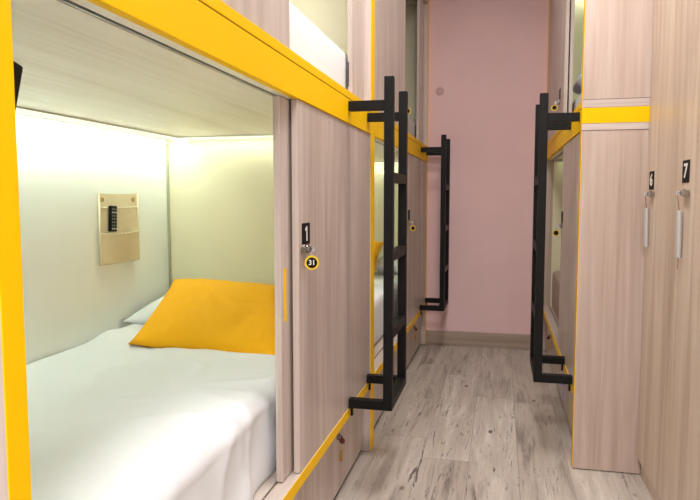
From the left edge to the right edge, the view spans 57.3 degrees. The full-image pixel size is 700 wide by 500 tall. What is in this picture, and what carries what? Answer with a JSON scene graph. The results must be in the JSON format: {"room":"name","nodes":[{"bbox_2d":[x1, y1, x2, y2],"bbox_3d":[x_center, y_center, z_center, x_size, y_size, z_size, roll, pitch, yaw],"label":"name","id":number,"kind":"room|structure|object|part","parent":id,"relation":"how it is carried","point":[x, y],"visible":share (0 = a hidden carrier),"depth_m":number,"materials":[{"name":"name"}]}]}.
{"room":"dormitory","nodes":[
{"label":"dormitory","id":0,"kind":"room"},
{"bbox_2d":[426,0,548,333],"bbox_3d":[1.067,-0.662,4.502,3.200,2.720,0.107,1,5,13],"label":"wall","id":1,"kind":"structure","parent":0,"point":[489,58],"depth_m":4.49,"materials":[{"name":"pink paint"}]},
{"bbox_2d":[426,330,529,349],"bbox_3d":[0.947,0.642,4.582,0.801,0.107,0.012,1,5,13],"label":"baseboard","id":2,"kind":"structure","parent":1,"relation":"attached to","point":[433,337],"depth_m":4.58,"materials":[{"name":"laminate"}]},
{"bbox_2d":[333,344,652,499],"bbox_3d":[0.288,0.986,1.309,3.200,0.050,6.918,1,5,13],"label":"floor","id":3,"kind":"structure","parent":0,"point":[466,422],"depth_m":2.82,"materials":[{"name":"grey wood"}]},
{"bbox_2d":[0,0,372,499],"bbox_3d":[-0.567,-0.297,1.738,0.970,2.440,2.021,1,5,13],"label":"bunk bed","id":4,"kind":"object","parent":3,"relation":"on","point":[243,159],"visible":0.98,"depth_m":1.97,"materials":[{"name":"laminate"}]},
{"bbox_3d":[-0.817,-0.222,0.778,0.922,2.436,0.032,1,5,13],"label":"panel","id":5,"kind":"part","parent":4,"relation":"part of","materials":[{"name":"laminate"}]},
{"bbox_2d":[13,61,22,111],"bbox_3d":[-0.627,-0.119,0.822,0.400,0.247,0.116,1,5,13],"label":"television","id":6,"kind":"object","parent":4,"relation":"attached to","point":[18,69],"visible":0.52,"depth_m":0.81,"materials":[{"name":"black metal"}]},
{"bbox_3d":[-1.030,-0.331,1.844,0.018,2.390,1.956,1,5,13],"label":"panel","id":7,"kind":"part","parent":4,"relation":"part of","materials":[{"name":"white paint"}]},
{"bbox_2d":[97,193,139,265],"bbox_3d":[-0.867,-0.083,2.438,0.034,0.265,0.260,1,5,13],"label":"pocket","id":8,"kind":"object","parent":4,"relation":"attached to","point":[122,245],"visible":0.95,"depth_m":2.42,"materials":[{"name":"beige fabric"}]},
{"bbox_2d":[108,206,116,231],"bbox_3d":[-0.878,-0.116,2.372,0.016,0.098,0.044,1,5,13],"label":"remote control","id":9,"kind":"object","parent":8,"relation":"in","point":[112,210],"visible":1,"depth_m":2.36,"materials":[{"name":"black plastic"}]},
{"bbox_2d":[26,324,275,499],"bbox_3d":[-0.604,0.464,1.808,0.848,0.275,1.936,1,5,13],"label":"duvet","id":10,"kind":"object","parent":4,"relation":"on","point":[110,418],"visible":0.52,"depth_m":1.53,"materials":[{"name":"white fabric"}]},
{"bbox_2d":[122,295,164,323],"bbox_3d":[-0.521,0.238,2.554,0.650,0.134,0.356,1,5,13],"label":"pillow","id":11,"kind":"object","parent":10,"relation":"on","point":[140,317],"visible":0.06,"depth_m":2.47,"materials":[{"name":"white fabric"}]},
{"bbox_2d":[128,278,274,354],"bbox_3d":[-0.429,0.243,2.331,0.708,0.228,0.460,1,5,13],"label":"pillow","id":12,"kind":"object","parent":10,"relation":"on","point":[222,315],"visible":0.65,"depth_m":2.21,"materials":[{"name":"yellow fabric"}]},
{"bbox_3d":[-0.794,0.029,2.817,0.010,0.982,0.008,1,5,13],"label":"corner trim","id":13,"kind":"part","parent":4,"relation":"part of","materials":[{"name":"white plastic"}]},
{"bbox_3d":[-0.267,-0.950,1.096,0.018,0.980,0.944,1,5,13],"label":"panel","id":14,"kind":"part","parent":4,"relation":"part of","materials":[{"name":"laminate"}]},
{"bbox_3d":[-0.075,0.074,2.107,0.018,0.999,0.958,1,5,13],"label":"sliding door","id":15,"kind":"part","parent":4,"relation":"part of","materials":[{"name":"laminate"}]},
{"bbox_3d":[-0.147,-0.487,1.624,0.018,0.024,1.956,1,5,13],"label":"rail","id":16,"kind":"part","parent":4,"relation":"part of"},
{"bbox_3d":[-0.169,0.117,1.669,0.001,0.140,0.020,1,5,13],"label":"handle","id":17,"kind":"part","parent":4,"relation":"part of","materials":[{"name":"yellow metal"}]},
{"bbox_3d":[-0.120,-0.045,1.749,0.002,0.058,0.072,1,5,13],"label":"number plate","id":18,"kind":"part","parent":4,"relation":"part of","materials":[{"name":"black plastic"}]},
{"bbox_2d":[289,2,347,89],"bbox_3d":[-0.603,-0.596,1.722,0.836,0.175,1.920,1,5,13],"label":"mattress","id":19,"kind":"object","parent":4,"relation":"on","point":[307,41],"visible":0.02,"depth_m":2.01,"materials":[{"name":"white fabric"}]},
{"bbox_3d":[-0.179,0.774,1.733,0.018,0.260,1.950,1,5,13],"label":"drawer","id":20,"kind":"part","parent":4,"relation":"part of","materials":[{"name":"laminate"}]},
{"bbox_3d":[-0.036,0.071,2.160,0.018,1.001,0.945,1,5,13],"label":"panel","id":21,"kind":"part","parent":4,"relation":"part of","materials":[{"name":"laminate"}]},
{"bbox_3d":[0.023,-1.060,2.437,0.018,0.978,0.203,1,5,13],"label":"sliding door","id":22,"kind":"part","parent":4,"relation":"part of","materials":[{"name":"laminate"}]},
{"bbox_3d":[-0.362,-0.378,2.708,0.922,2.436,0.032,1,5,13],"label":"panel","id":23,"kind":"part","parent":4,"relation":"part of","materials":[{"name":"laminate"}]},
{"bbox_2d":[348,76,407,415],"bbox_3d":[0.110,-0.010,2.376,0.156,1.181,0.348,1,5,13],"label":"ladder","id":24,"kind":"object","parent":4,"relation":"attached to","point":[393,385],"visible":1,"depth_m":2.24,"materials":[{"name":"black metal"}]},
{"bbox_3d":[0.058,0.544,2.270,0.124,0.033,0.030,1,5,13],"label":"arm","id":25,"kind":"part","parent":24,"relation":"part of","materials":[{"name":"black metal"}]},
{"bbox_3d":[0.058,-0.492,2.186,0.124,0.033,0.030,1,5,13],"label":"arm","id":26,"kind":"part","parent":24,"relation":"part of","materials":[{"name":"black metal"}]},
{"bbox_3d":[0.131,0.520,2.576,0.124,0.033,0.030,1,5,13],"label":"arm","id":27,"kind":"part","parent":24,"relation":"part of","materials":[{"name":"black metal"}]},
{"bbox_3d":[0.130,-0.517,2.493,0.124,0.033,0.030,1,5,13],"label":"arm","id":28,"kind":"part","parent":24,"relation":"part of","materials":[{"name":"black metal"}]},
{"bbox_2d":[372,0,428,447],"bbox_3d":[-0.105,-0.457,3.704,0.966,2.440,2.023,1,5,13],"label":"bunk bed","id":29,"kind":"object","parent":3,"relation":"on","point":[400,27],"visible":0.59,"depth_m":4.06,"materials":[{"name":"laminate"}]},
{"bbox_2d":[374,270,397,344],"bbox_3d":[-0.152,0.326,3.780,0.808,0.233,1.925,1,5,13],"label":"mattress","id":30,"kind":"object","parent":29,"relation":"on","point":[378,277],"visible":0.02,"depth_m":3.40,"materials":[{"name":"white fabric"}]},
{"bbox_2d":[374,241,383,271],"bbox_3d":[-0.100,0.036,4.355,0.620,0.217,0.420,1,5,10],"label":"pillow","id":31,"kind":"object","parent":30,"relation":"on","point":[377,245],"visible":0.06,"depth_m":4.34,"materials":[{"name":"yellow fabric"}]},
{"bbox_2d":[376,257,397,273],"bbox_3d":[0.301,0.096,4.430,0.220,0.134,0.360,1,5,13],"label":"pillow","id":32,"kind":"object","parent":30,"relation":"on","point":[379,265],"visible":0.23,"depth_m":4.29,"materials":[{"name":"white fabric"}]},
{"bbox_3d":[0.190,-1.107,3.031,0.018,0.980,0.877,1,5,13],"label":"panel","id":33,"kind":"part","parent":29,"relation":"part of","materials":[{"name":"laminate"}]},
{"bbox_3d":[0.284,0.615,3.699,0.018,0.260,1.946,1,5,13],"label":"drawer","id":34,"kind":"part","parent":29,"relation":"part of","materials":[{"name":"laminate"}]},
{"bbox_3d":[0.316,-0.647,3.590,0.018,0.024,1.952,1,5,13],"label":"rail","id":35,"kind":"part","parent":29,"relation":"part of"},
{"bbox_2d":[408,118,415,137],"bbox_3d":[-0.139,-0.737,3.691,0.836,0.139,1.925,1,5,13],"label":"mattress","id":36,"kind":"object","parent":29,"relation":"on","point":[411,126],"visible":0.02,"depth_m":4.15,"materials":[{"name":"grey fabric"}]},
{"bbox_3d":[-0.118,-1.660,3.610,0.904,0.026,1.952,1,5,13],"label":"panel","id":37,"kind":"part","parent":29,"relation":"part of","materials":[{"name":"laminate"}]},
{"bbox_3d":[0.426,-0.088,4.123,0.018,1.001,0.950,1,5,13],"label":"panel","id":38,"kind":"part","parent":29,"relation":"part of","materials":[{"name":"laminate"}]},
{"bbox_3d":[0.481,-1.217,4.382,0.018,0.978,0.245,1,5,13],"label":"sliding door","id":39,"kind":"part","parent":29,"relation":"part of","materials":[{"name":"laminate"}]},
{"bbox_3d":[0.101,-0.537,4.673,0.922,2.436,0.035,1,5,13],"label":"panel","id":40,"kind":"part","parent":29,"relation":"part of","materials":[{"name":"laminate"}]},
{"bbox_2d":[420,135,449,314],"bbox_3d":[0.580,-0.170,4.356,0.163,1.181,0.347,1,5,13],"label":"ladder","id":41,"kind":"object","parent":29,"relation":"attached to","point":[444,150],"visible":1,"depth_m":4.21,"materials":[{"name":"black metal"}]},
{"bbox_3d":[0.529,0.384,4.250,0.131,0.033,0.030,1,5,13],"label":"arm","id":42,"kind":"part","parent":41,"relation":"part of","materials":[{"name":"black metal"}]},
{"bbox_3d":[0.528,-0.652,4.167,0.131,0.033,0.030,1,5,13],"label":"arm","id":43,"kind":"part","parent":41,"relation":"part of","materials":[{"name":"black metal"}]},
{"bbox_3d":[0.601,0.359,4.556,0.131,0.033,0.030,1,5,13],"label":"arm","id":44,"kind":"part","parent":41,"relation":"part of","materials":[{"name":"black metal"}]},
{"bbox_3d":[0.600,-0.677,4.472,0.131,0.033,0.030,1,5,13],"label":"arm","id":45,"kind":"part","parent":41,"relation":"part of","materials":[{"name":"black metal"}]},
{"bbox_2d":[543,0,653,473],"bbox_3d":[1.537,-0.426,3.312,0.966,2.440,2.038,1,5,13],"label":"bunk bed","id":46,"kind":"object","parent":3,"relation":"on","point":[597,169],"visible":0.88,"depth_m":2.45,"materials":[{"name":"laminate"}]},
{"bbox_3d":[1.787,-0.506,4.279,0.922,2.436,0.035,1,5,13],"label":"panel","id":47,"kind":"part","parent":46,"relation":"part of","materials":[{"name":"laminate"}]},
{"bbox_2d":[530,93,579,390],"bbox_3d":[0.855,-0.036,2.695,0.149,1.181,0.347,1,5,13],"label":"ladder","id":48,"kind":"object","parent":46,"relation":"attached to","point":[545,121],"visible":1,"depth_m":2.56,"materials":[{"name":"black metal"}]},
{"bbox_3d":[0.906,0.494,2.888,0.117,0.033,0.030,1,5,13],"label":"arm","id":49,"kind":"part","parent":48,"relation":"part of","materials":[{"name":"black metal"}]},
{"bbox_3d":[0.834,0.519,2.583,0.117,0.033,0.030,1,5,13],"label":"arm","id":50,"kind":"part","parent":48,"relation":"part of","materials":[{"name":"black metal"}]},
{"bbox_3d":[0.906,-0.542,2.804,0.117,0.033,0.030,1,5,13],"label":"arm","id":51,"kind":"part","parent":48,"relation":"part of","materials":[{"name":"black metal"}]},
{"bbox_3d":[0.834,-0.518,2.499,0.117,0.033,0.030,1,5,13],"label":"arm","id":52,"kind":"part","parent":48,"relation":"part of","materials":[{"name":"black metal"}]},
{"bbox_2d":[552,271,559,317],"bbox_3d":[1.572,0.349,3.368,0.834,0.253,1.940,1,5,13],"label":"mattress","id":53,"kind":"object","parent":46,"relation":"on","point":[556,275],"visible":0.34,"depth_m":4.10,"materials":[{"name":"beige fabric"}]},
{"bbox_3d":[1.209,-1.164,3.733,0.018,0.980,1.180,1,5,13],"label":"panel","id":54,"kind":"part","parent":46,"relation":"part of","materials":[{"name":"laminate"}]},
{"bbox_3d":[1.149,0.631,3.490,0.018,0.260,1.960,1,5,13],"label":"drawer","id":55,"kind":"part","parent":46,"relation":"part of","materials":[{"name":"laminate"}]},
{"bbox_3d":[1.116,-0.631,3.395,0.018,0.024,1.966,1,5,13],"label":"rail","id":56,"kind":"part","parent":46,"relation":"part of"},
{"bbox_3d":[0.980,0.015,2.846,0.018,1.001,0.731,1,5,13],"label":"panel","id":57,"kind":"part","parent":46,"relation":"part of","materials":[{"name":"laminate"}]},
{"bbox_3d":[1.227,-1.162,3.698,0.018,0.978,1.080,1,5,13],"label":"sliding door","id":58,"kind":"part","parent":46,"relation":"part of","materials":[{"name":"laminate"}]},
{"bbox_2d":[572,92,581,111],"bbox_3d":[1.573,-0.700,3.283,0.832,0.129,1.940,1,5,13],"label":"mattress","id":59,"kind":"object","parent":46,"relation":"on","point":[577,101],"visible":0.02,"depth_m":3.15,"materials":[{"name":"grey fabric"}]},
{"bbox_2d":[573,74,581,94],"bbox_3d":[1.449,-0.850,3.217,0.620,0.180,0.420,1,5,13],"label":"pillow","id":60,"kind":"object","parent":59,"relation":"on","point":[577,88],"visible":0.03,"depth_m":3.29,"materials":[{"name":"white fabric"}]},
{"bbox_2d":[637,0,687,499],"bbox_3d":[1.280,-0.327,2.091,0.526,2.440,0.451,1,5,13],"label":"locker","id":61,"kind":"object","parent":3,"relation":"on","point":[669,16],"visible":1,"depth_m":2.14,"materials":[{"name":"beige laminate"}]},
{"bbox_3d":[1.083,-0.249,2.299,0.002,0.066,0.072,1,5,13],"label":"number plate","id":62,"kind":"part","parent":61,"relation":"part of","materials":[{"name":"black plastic"}]},
{"bbox_2d":[668,0,699,499],"bbox_3d":[1.177,-0.291,1.652,0.526,2.440,0.449,1,5,13],"label":"locker","id":63,"kind":"object","parent":3,"relation":"on","point":[684,455],"visible":1,"depth_m":1.84,"materials":[{"name":"beige laminate"}]},
{"bbox_3d":[0.983,-0.230,1.873,0.002,0.066,0.072,1,5,13],"label":"number plate","id":64,"kind":"part","parent":63,"relation":"part of","materials":[{"name":"black plastic"}]}
]}

